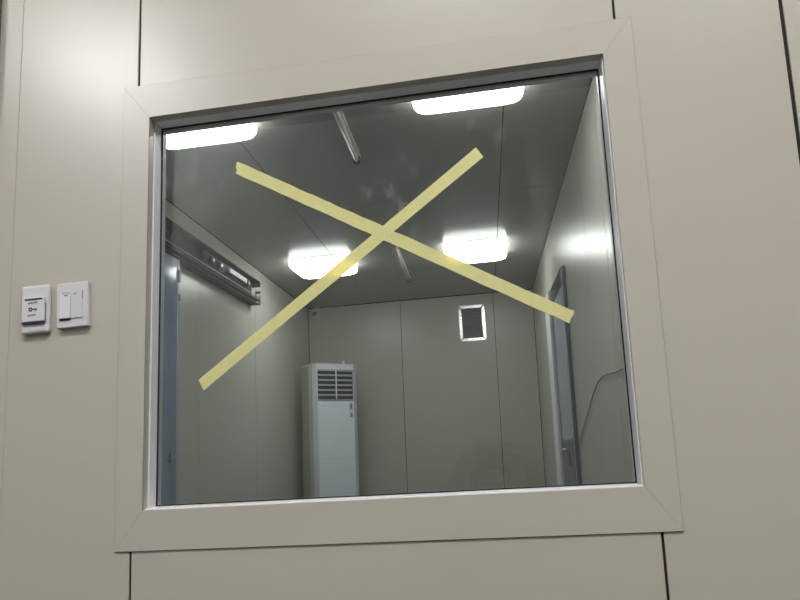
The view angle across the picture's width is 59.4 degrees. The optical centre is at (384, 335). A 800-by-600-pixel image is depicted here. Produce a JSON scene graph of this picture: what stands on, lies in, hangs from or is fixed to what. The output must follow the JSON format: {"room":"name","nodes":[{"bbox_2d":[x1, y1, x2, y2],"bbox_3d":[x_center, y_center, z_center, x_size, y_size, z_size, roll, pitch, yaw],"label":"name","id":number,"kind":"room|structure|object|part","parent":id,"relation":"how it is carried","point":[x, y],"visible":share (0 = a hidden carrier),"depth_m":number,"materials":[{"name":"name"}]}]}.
{"room":"clean room","nodes":[
{"label":"clean room","id":0,"kind":"room"},
{"bbox_2d":[165,199,308,503],"bbox_3d":[-0.964,0.585,3.648,0.054,2.417,4.593,-3,-9,8],"label":"wall","id":1,"kind":"structure","parent":0,"point":[240,436],"depth_m":4.17,"materials":[{"name":"grey paint"}]},
{"bbox_2d":[161,216,260,504],"bbox_3d":[-0.992,0.561,3.008,0.067,2.250,2.802,-3,-9,8],"label":"sliding door","id":2,"kind":"structure","parent":1,"relation":"in","point":[172,276],"depth_m":3.28,"materials":[{"name":"blue"}]},
{"bbox_3d":[-0.954,0.545,3.137,0.012,0.040,0.020,-3,-9,8],"label":"pull handle","id":3,"kind":"part","parent":2,"relation":"part of","materials":[{"name":"grey metal"}]},
{"bbox_3d":[-1.030,-0.473,3.167,0.066,0.157,2.802,-3,-9,8],"label":"sliding door rail","id":4,"kind":"part","parent":2,"relation":"part of","materials":[{"name":"silver metal"}]},
{"bbox_3d":[-0.866,-0.354,4.161,0.010,0.030,0.290,-3,-9,8],"label":"drive plate","id":5,"kind":"part","parent":2,"relation":"part of","materials":[{"name":"white metal"}]},
{"bbox_2d":[166,77,592,308],"bbox_3d":[-0.041,-0.688,3.716,2.090,0.153,4.592,-3,-9,9],"label":"ceiling","id":6,"kind":"structure","parent":0,"point":[511,193],"depth_m":3.37,"materials":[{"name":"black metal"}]},
{"bbox_2d":[166,123,256,148],"bbox_3d":[-0.702,-0.782,2.544,0.392,0.066,0.370,-5,-8,9],"label":"ceiling light","id":7,"kind":"object","parent":6,"relation":"attached to","point":[242,132],"visible":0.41,"depth_m":2.62,"materials":[{"name":"white plastic"}]},
{"bbox_2d":[289,254,357,278],"bbox_3d":[-0.397,-0.449,4.636,0.392,0.066,0.370,-5,-8,9],"label":"ceiling light","id":8,"kind":"object","parent":6,"relation":"attached to","point":[310,267],"visible":0.81,"depth_m":4.48,"materials":[{"name":"white plastic"}]},
{"bbox_2d":[333,111,360,163],"bbox_3d":[-0.163,-0.807,2.667,0.032,0.044,0.706,-3,-9,7],"label":"tube","id":9,"kind":"object","parent":6,"relation":"attached to","point":[339,116],"visible":0.52,"depth_m":2.77,"materials":[{"name":"white metal"}]},
{"bbox_2d":[391,244,410,282],"bbox_3d":[0.121,-0.478,4.724,0.032,0.046,0.911,-3,-9,7],"label":"tube","id":10,"kind":"object","parent":6,"relation":"attached to","point":[395,248],"visible":0.85,"depth_m":4.65,"materials":[{"name":"white metal"}]},
{"bbox_2d":[412,86,523,113],"bbox_3d":[0.277,-0.866,2.376,0.392,0.066,0.370,-5,-8,9],"label":"ceiling light","id":11,"kind":"object","parent":6,"relation":"attached to","point":[509,95],"visible":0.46,"depth_m":2.46,"materials":[{"name":"white plastic"}]},
{"bbox_2d":[443,238,506,263],"bbox_3d":[0.585,-0.530,4.478,0.392,0.066,0.370,-5,-8,9],"label":"ceiling light","id":12,"kind":"object","parent":6,"relation":"attached to","point":[486,250],"visible":0.8,"depth_m":4.33,"materials":[{"name":"white plastic"}]},
{"bbox_2d":[0,0,799,599],"bbox_3d":[-0.089,-0.703,1.340,8.500,4.200,0.068,-3,-9,9],"label":"wall","id":13,"kind":"structure","parent":0,"point":[719,80],"depth_m":1.18,"materials":[{"name":"beige"}]},
{"bbox_2d":[0,0,1,37],"bbox_3d":[-1.212,0.369,1.297,0.970,2.150,0.066,-3,-9,9],"label":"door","id":14,"kind":"structure","parent":13,"relation":"in","point":[0,0],"depth_m":1.40,"materials":[{"name":"grey"}]},
{"bbox_2d":[21,285,50,334],"bbox_3d":[-0.642,-0.048,1.290,0.057,0.091,0.017,-5,-9,8],"label":"switch","id":15,"kind":"object","parent":13,"relation":"attached to","point":[36,300],"visible":1,"depth_m":1.28,"materials":[{"name":"white plastic"}]},
{"bbox_2d":[57,281,90,328],"bbox_3d":[-0.568,-0.056,1.280,0.062,0.083,0.015,-5,-9,8],"label":"light switch","id":16,"kind":"object","parent":13,"relation":"attached to","point":[73,299],"visible":1,"depth_m":1.27,"materials":[{"name":"white plastic"}]},
{"bbox_2d":[114,17,683,552],"bbox_3d":[-0.014,-0.081,1.236,0.936,0.875,0.073,-3,-9,9],"label":"window","id":17,"kind":"structure","parent":13,"relation":"in","point":[602,50],"depth_m":1.20,"materials":[{"name":"grey"}]},
{"bbox_2d":[199,148,482,390],"bbox_3d":[-0.080,-0.119,1.263,0.536,0.412,0.001,-3,-9,9],"label":"tape","id":18,"kind":"object","parent":17,"relation":"attached to","point":[474,156],"visible":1,"depth_m":1.26,"materials":[{"name":"yellow paper"}]},
{"bbox_2d":[236,162,573,322],"bbox_3d":[0.021,-0.175,1.256,0.599,0.348,0.001,-3,-9,9],"label":"tape","id":19,"kind":"object","parent":17,"relation":"attached to","point":[473,273],"visible":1,"depth_m":1.25,"materials":[{"name":"yellow paper"}]},
{"bbox_2d":[308,289,545,494],"bbox_3d":[0.327,0.864,5.744,1.956,2.408,0.054,-3,-9,9],"label":"wall","id":20,"kind":"structure","parent":0,"point":[437,411],"depth_m":5.75,"materials":[{"name":"grey"}]},
{"bbox_2d":[312,308,318,318],"bbox_3d":[-0.586,-0.194,5.979,0.054,0.095,0.082,-3,-9,9],"label":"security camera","id":21,"kind":"object","parent":20,"relation":"attached to","point":[315,312],"visible":1,"depth_m":5.96,"materials":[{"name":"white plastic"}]},
{"bbox_2d":[458,304,486,341],"bbox_3d":[0.728,-0.104,5.787,0.213,0.297,0.013,-5,-9,9],"label":"air vent","id":22,"kind":"object","parent":20,"relation":"in","point":[471,319],"visible":1,"depth_m":5.79,"materials":[{"name":"white"}]},
{"bbox_3d":[0.634,-0.096,5.803,0.023,0.280,0.010,-5,-9,9],"label":"frame","id":23,"kind":"part","parent":22,"relation":"part of","materials":[{"name":"white metal"}]},
{"bbox_3d":[0.720,-0.239,5.810,0.201,0.023,0.010,-5,-9,9],"label":"frame","id":24,"kind":"part","parent":22,"relation":"part of","materials":[{"name":"white metal"}]},
{"bbox_3d":[0.728,-0.103,5.792,0.164,0.248,0.004,-5,-9,9],"label":"panel","id":25,"kind":"part","parent":22,"relation":"part of","materials":[{"name":"grey metal"}]},
{"bbox_3d":[0.735,0.032,5.767,0.201,0.023,0.010,-5,-9,9],"label":"frame","id":26,"kind":"part","parent":22,"relation":"part of","materials":[{"name":"white"}]},
{"bbox_3d":[0.822,-0.111,5.774,0.023,0.280,0.010,-5,-9,9],"label":"frame","id":27,"kind":"part","parent":22,"relation":"part of","materials":[{"name":"white"}]},
{"bbox_2d":[532,77,633,485],"bbox_3d":[0.960,0.450,3.355,0.054,2.458,4.593,-3,-9,8],"label":"wall","id":28,"kind":"structure","parent":0,"point":[578,239],"depth_m":2.81,"materials":[{"name":"grey"}]},
{"bbox_2d":[545,266,581,484],"bbox_3d":[0.980,0.723,3.798,0.056,2.050,0.860,-3,-9,8],"label":"metal door","id":29,"kind":"structure","parent":28,"relation":"in","point":[558,330],"depth_m":3.74,"materials":[{"name":"blue-grey painted steel"},{"name":"glass"}]},
{"bbox_3d":[0.956,0.533,3.651,0.003,0.017,0.450,-3,-9,8],"label":"edge trim","id":30,"kind":"part","parent":29,"relation":"part of","materials":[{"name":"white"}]},
{"bbox_3d":[0.953,0.609,3.625,0.005,0.125,0.080,-3,-9,8],"label":"handle plate","id":31,"kind":"part","parent":29,"relation":"part of","materials":[{"name":"grey metal"}]},
{"bbox_3d":[0.978,1.103,3.568,0.003,1.130,0.440,-3,-9,8],"label":"kick panel","id":32,"kind":"part","parent":29,"relation":"part of","materials":[{"name":"grey metal"}]},
{"bbox_2d":[578,368,622,445],"bbox_3d":[0.838,0.310,2.775,0.005,0.262,1.256,-3,-9,8],"label":"cable","id":33,"kind":"object","parent":28,"relation":"attached to","point":[621,368],"visible":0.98,"depth_m":2.82,"materials":[{"name":"grey plastic"}]},
{"bbox_3d":[-0.002,1.431,1.080,8.700,0.100,9.600,-3,-9,9],"label":"floor","id":34,"kind":"structure","parent":0,"visible":0},
{"bbox_2d":[301,361,359,497],"bbox_3d":[-0.385,1.112,5.322,0.394,1.842,0.252,3,-10,-30],"label":"air conditioner","id":35,"kind":"object","parent":34,"relation":"on","point":[328,390],"visible":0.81,"depth_m":5.28,"materials":[{"name":"white"}]},
{"bbox_3d":[-0.412,1.097,5.371,0.394,1.708,0.144,3,-10,-30],"label":"casing","id":36,"kind":"part","parent":35,"relation":"part of","materials":[{"name":"grey"}]},
{"bbox_2d":[317,369,353,399],"bbox_3d":[-0.367,0.370,5.324,0.239,0.234,0.197,-3,-9,9],"label":"grille","id":37,"kind":"object","parent":35,"relation":"attached to","point":[332,384],"depth_m":5.32,"materials":[{"name":"grey plastic"}]},
{"bbox_3d":[-0.339,1.201,5.202,0.298,1.425,0.005,3,-10,-30],"label":"panel","id":38,"kind":"part","parent":35,"relation":"part of","materials":[{"name":"blue"}]},
{"bbox_3d":[-0.252,0.569,5.358,0.032,0.115,0.003,3,-10,-30],"label":"control panel","id":39,"kind":"part","parent":35,"relation":"part of","materials":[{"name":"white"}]}
]}

